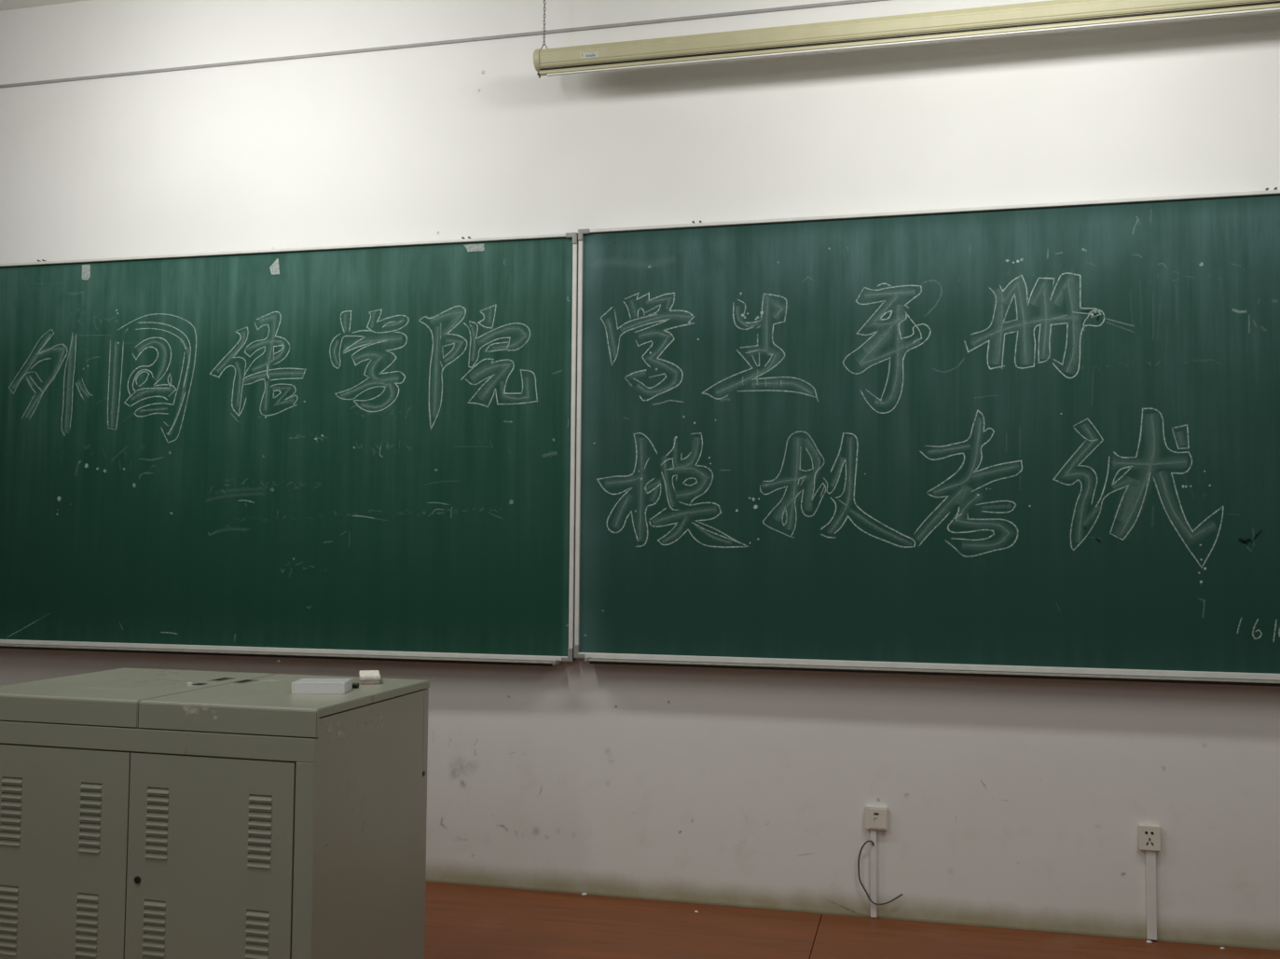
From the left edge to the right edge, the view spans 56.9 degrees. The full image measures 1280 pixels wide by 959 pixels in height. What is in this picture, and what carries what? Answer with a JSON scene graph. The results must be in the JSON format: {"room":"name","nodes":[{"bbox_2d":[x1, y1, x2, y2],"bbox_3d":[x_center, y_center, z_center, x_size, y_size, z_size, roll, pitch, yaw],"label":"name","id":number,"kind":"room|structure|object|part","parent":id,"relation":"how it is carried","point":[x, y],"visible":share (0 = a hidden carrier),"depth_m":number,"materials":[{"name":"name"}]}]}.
{"room":"classroom","nodes":[
{"label":"classroom","id":0,"kind":"room"},
{"bbox_2d":[0,0,88,11],"bbox_3d":[-0.272,-2.256,-0.224,10.400,0.150,8.800,0,-3,14],"label":"ceiling","id":1,"kind":"structure","parent":0,"point":[5,5],"depth_m":4.80,"materials":[{"name":"white paint"}]},
{"bbox_2d":[533,0,1279,78],"bbox_3d":[0.975,-1.675,3.780,2.750,0.564,0.078,0,-3,14],"label":"projection screen","id":2,"kind":"object","parent":1,"relation":"hanging from","point":[1052,15],"visible":1,"depth_m":3.79,"materials":[{"name":"beige metal"}]},
{"bbox_2d":[0,0,1279,950],"bbox_3d":[0.778,-0.179,4.045,10.400,3.735,0.201,0,-3,14],"label":"wall","id":3,"kind":"structure","parent":0,"point":[1020,804],"depth_m":4.06,"materials":[{"name":"white paint"}]},
{"bbox_2d":[0,232,578,666],"bbox_3d":[-1.679,-0.110,4.469,2.982,1.526,0.097,0,-3,13],"label":"chalkboard","id":4,"kind":"object","parent":3,"relation":"attached to","point":[367,452],"visible":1,"depth_m":4.38,"materials":[{"name":"green ceramic"}]},
{"bbox_2d":[82,264,90,280],"bbox_3d":[-2.167,-0.810,4.622,0.040,0.061,0.002,0,-3,13],"label":"scrap","id":5,"kind":"object","parent":4,"relation":"attached to","point":[86,268],"visible":1,"depth_m":4.62,"materials":[{"name":"paper"}]},
{"bbox_2d":[269,258,279,275],"bbox_3d":[-1.371,-0.800,4.438,0.043,0.062,0.002,0,-3,13],"label":"scrap","id":6,"kind":"object","parent":4,"relation":"attached to","point":[275,268],"visible":1,"depth_m":4.44,"materials":[{"name":"paper"}]},
{"bbox_2d":[0,644,552,663],"bbox_3d":[-1.686,0.639,4.423,2.860,0.007,0.081,0,-3,13],"label":"chalk tray","id":7,"kind":"object","parent":4,"relation":"on","point":[225,650],"depth_m":4.30,"materials":[{"name":"silver metal"}]},
{"bbox_3d":[-1.670,-0.857,4.521,2.980,0.012,0.041,0,-3,13],"label":"rail","id":8,"kind":"part","parent":4,"relation":"part of","materials":[{"name":"metal"}]},
{"bbox_3d":[-1.681,0.629,4.442,2.980,0.016,0.043,0,-3,13],"label":"rail","id":9,"kind":"part","parent":4,"relation":"part of","materials":[{"name":"metal"}]},
{"bbox_2d":[463,243,484,251],"bbox_3d":[-0.599,-0.835,4.262,0.082,0.028,0.002,0,-3,13],"label":"scrap","id":10,"kind":"object","parent":4,"relation":"attached to","point":[469,247],"visible":1,"depth_m":4.26,"materials":[{"name":"paper"}]},
{"bbox_3d":[-0.231,-0.121,4.149,0.015,1.474,0.041,0,-3,13],"label":"rail","id":11,"kind":"part","parent":4,"relation":"part of","materials":[{"name":"metal"}]},
{"bbox_2d":[0,0,886,88],"bbox_3d":[0.764,-1.629,4.021,10.000,0.012,0.008,0,-3,14],"label":"trim","id":12,"kind":"structure","parent":3,"relation":"attached to","point":[847,2],"depth_m":4.37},
{"bbox_2d":[870,829,876,918],"bbox_3d":[0.763,1.287,3.860,0.020,0.286,0.014,0,-3,14],"label":"cable trunking","id":13,"kind":"object","parent":3,"relation":"attached to","point":[873,832],"visible":1,"depth_m":3.85,"materials":[{"name":"white plastic"}]},
{"bbox_2d":[857,840,902,905],"bbox_3d":[0.781,1.279,3.845,0.143,0.206,0.013,0,-3,14],"label":"cable","id":14,"kind":"object","parent":13,"relation":"attached to","point":[872,842],"visible":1,"depth_m":3.85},
{"bbox_2d":[865,805,887,830],"bbox_3d":[0.773,1.106,3.862,0.072,0.074,0.023,0,-3,14],"label":"wall socket","id":15,"kind":"object","parent":3,"relation":"attached to","point":[875,817],"visible":1,"depth_m":3.85,"materials":[{"name":"beige plastic"}]},
{"bbox_2d":[573,187,1279,687],"bbox_3d":[1.260,-0.136,3.773,3.114,1.524,0.096,0,-3,14],"label":"chalkboard","id":16,"kind":"object","parent":3,"relation":"attached to","point":[1038,440],"visible":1,"depth_m":3.84,"materials":[{"name":"green ceramic"}]},
{"bbox_3d":[-0.210,-0.134,4.145,0.015,1.468,0.041,0,-3,14],"label":"rail","id":17,"kind":"part","parent":16,"relation":"part of","materials":[{"name":"metal"}]},
{"bbox_3d":[1.273,0.601,3.742,3.080,0.019,0.043,0,-3,14],"label":"rail","id":18,"kind":"part","parent":16,"relation":"part of","materials":[{"name":"metal"}]},
{"bbox_2d":[587,659,1279,684],"bbox_3d":[1.268,0.612,3.723,2.960,0.006,0.081,0,-3,14],"label":"chalk tray","id":19,"kind":"object","parent":16,"relation":"on","point":[798,665],"depth_m":3.76,"materials":[{"name":"silver metal"}]},
{"bbox_3d":[1.284,-0.881,3.821,3.080,0.012,0.041,0,-3,14],"label":"rail","id":20,"kind":"part","parent":16,"relation":"part of","materials":[{"name":"metal"}]},
{"bbox_2d":[1138,824,1160,851],"bbox_3d":[1.579,1.111,3.666,0.063,0.076,0.023,0,-3,14],"label":"wall socket","id":21,"kind":"object","parent":3,"relation":"attached to","point":[1149,835],"visible":1,"depth_m":3.66,"materials":[{"name":"beige plastic"}]},
{"bbox_2d":[1145,850,1156,942],"bbox_3d":[1.583,1.287,3.660,0.028,0.277,0.014,0,-3,14],"label":"cable trunking","id":22,"kind":"object","parent":3,"relation":"attached to","point":[1150,856],"visible":1,"depth_m":3.65,"materials":[{"name":"white plastic"}]},
{"bbox_2d":[424,881,1279,958],"bbox_3d":[-0.275,1.329,-0.314,10.000,0.250,8.600,0,-3,14],"label":"floor","id":23,"kind":"structure","parent":0,"point":[462,921],"depth_m":3.67,"materials":[{"name":"brown wood"}]},
{"bbox_2d":[0,667,429,958],"bbox_3d":[-1.092,0.891,2.954,0.952,0.955,0.578,0,-3,15],"label":"base cabinet","id":24,"kind":"object","parent":23,"relation":"on","point":[145,813],"visible":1,"depth_m":2.69,"materials":[{"name":"grey metal"}]},
{"bbox_3d":[-1.366,0.961,2.737,0.420,0.674,0.018,0,-3,15],"label":"door","id":25,"kind":"part","parent":24,"relation":"part of","materials":[{"name":"grey metal"}]},
{"bbox_3d":[-1.310,0.551,3.033,0.496,0.060,0.574,0,-3,15],"label":"lid","id":26,"kind":"part","parent":24,"relation":"part of","materials":[{"name":"grey metal"}]},
{"bbox_3d":[-0.957,0.958,2.628,0.418,0.674,0.018,0,-3,15],"label":"door","id":27,"kind":"part","parent":24,"relation":"part of","materials":[{"name":"grey metal"}]},
{"bbox_3d":[-0.849,0.548,2.909,0.454,0.060,0.574,0,-3,15],"label":"lid","id":28,"kind":"part","parent":24,"relation":"part of","materials":[{"name":"grey metal"}]},
{"bbox_2d":[291,678,352,693],"bbox_3d":[-0.774,0.504,2.883,0.126,0.026,0.094,1,-3,-2],"label":"plastic box","id":29,"kind":"object","parent":24,"relation":"on","point":[302,685],"visible":1,"depth_m":2.84,"materials":[{"name":"white plastic"}]},
{"bbox_2d":[352,682,358,688],"bbox_3d":[-0.743,0.514,2.954,0.082,0.013,0.013,0,-3,9],"label":"marker pen","id":30,"kind":"object","parent":24,"relation":"on","point":[354,685],"visible":0.33,"depth_m":2.94,"materials":[{"name":"black plastic"}]},
{"bbox_3d":[-0.641,0.951,2.816,0.005,0.828,0.542,0,-3,15],"label":"panel","id":31,"kind":"part","parent":24,"relation":"part of","materials":[{"name":"grey metal"}]},
{"bbox_2d":[358,670,380,684],"bbox_3d":[-0.707,0.517,3.091,0.052,0.022,0.136,1,-3,-14],"label":"eraser","id":32,"kind":"object","parent":24,"relation":"on","point":[366,677],"visible":1,"depth_m":3.03,"materials":[{"name":"white fabric"}]},
{"bbox_3d":[-1.023,0.969,3.213,0.947,0.828,0.030,0,-3,15],"label":"panel","id":33,"kind":"part","parent":24,"relation":"part of","materials":[{"name":"grey metal"}]},
{"bbox_3d":[-0.863,1.385,3.047,2.438,0.018,2.349,0,-3,14],"label":"panel","id":34,"kind":"part","parent":23,"relation":"part of","materials":[{"name":"brown wood"}]},
{"bbox_3d":[1.508,1.373,2.470,2.438,0.018,2.349,0,-3,14],"label":"panel","id":35,"kind":"part","parent":23,"relation":"part of","materials":[{"name":"brown wood"}]}
]}

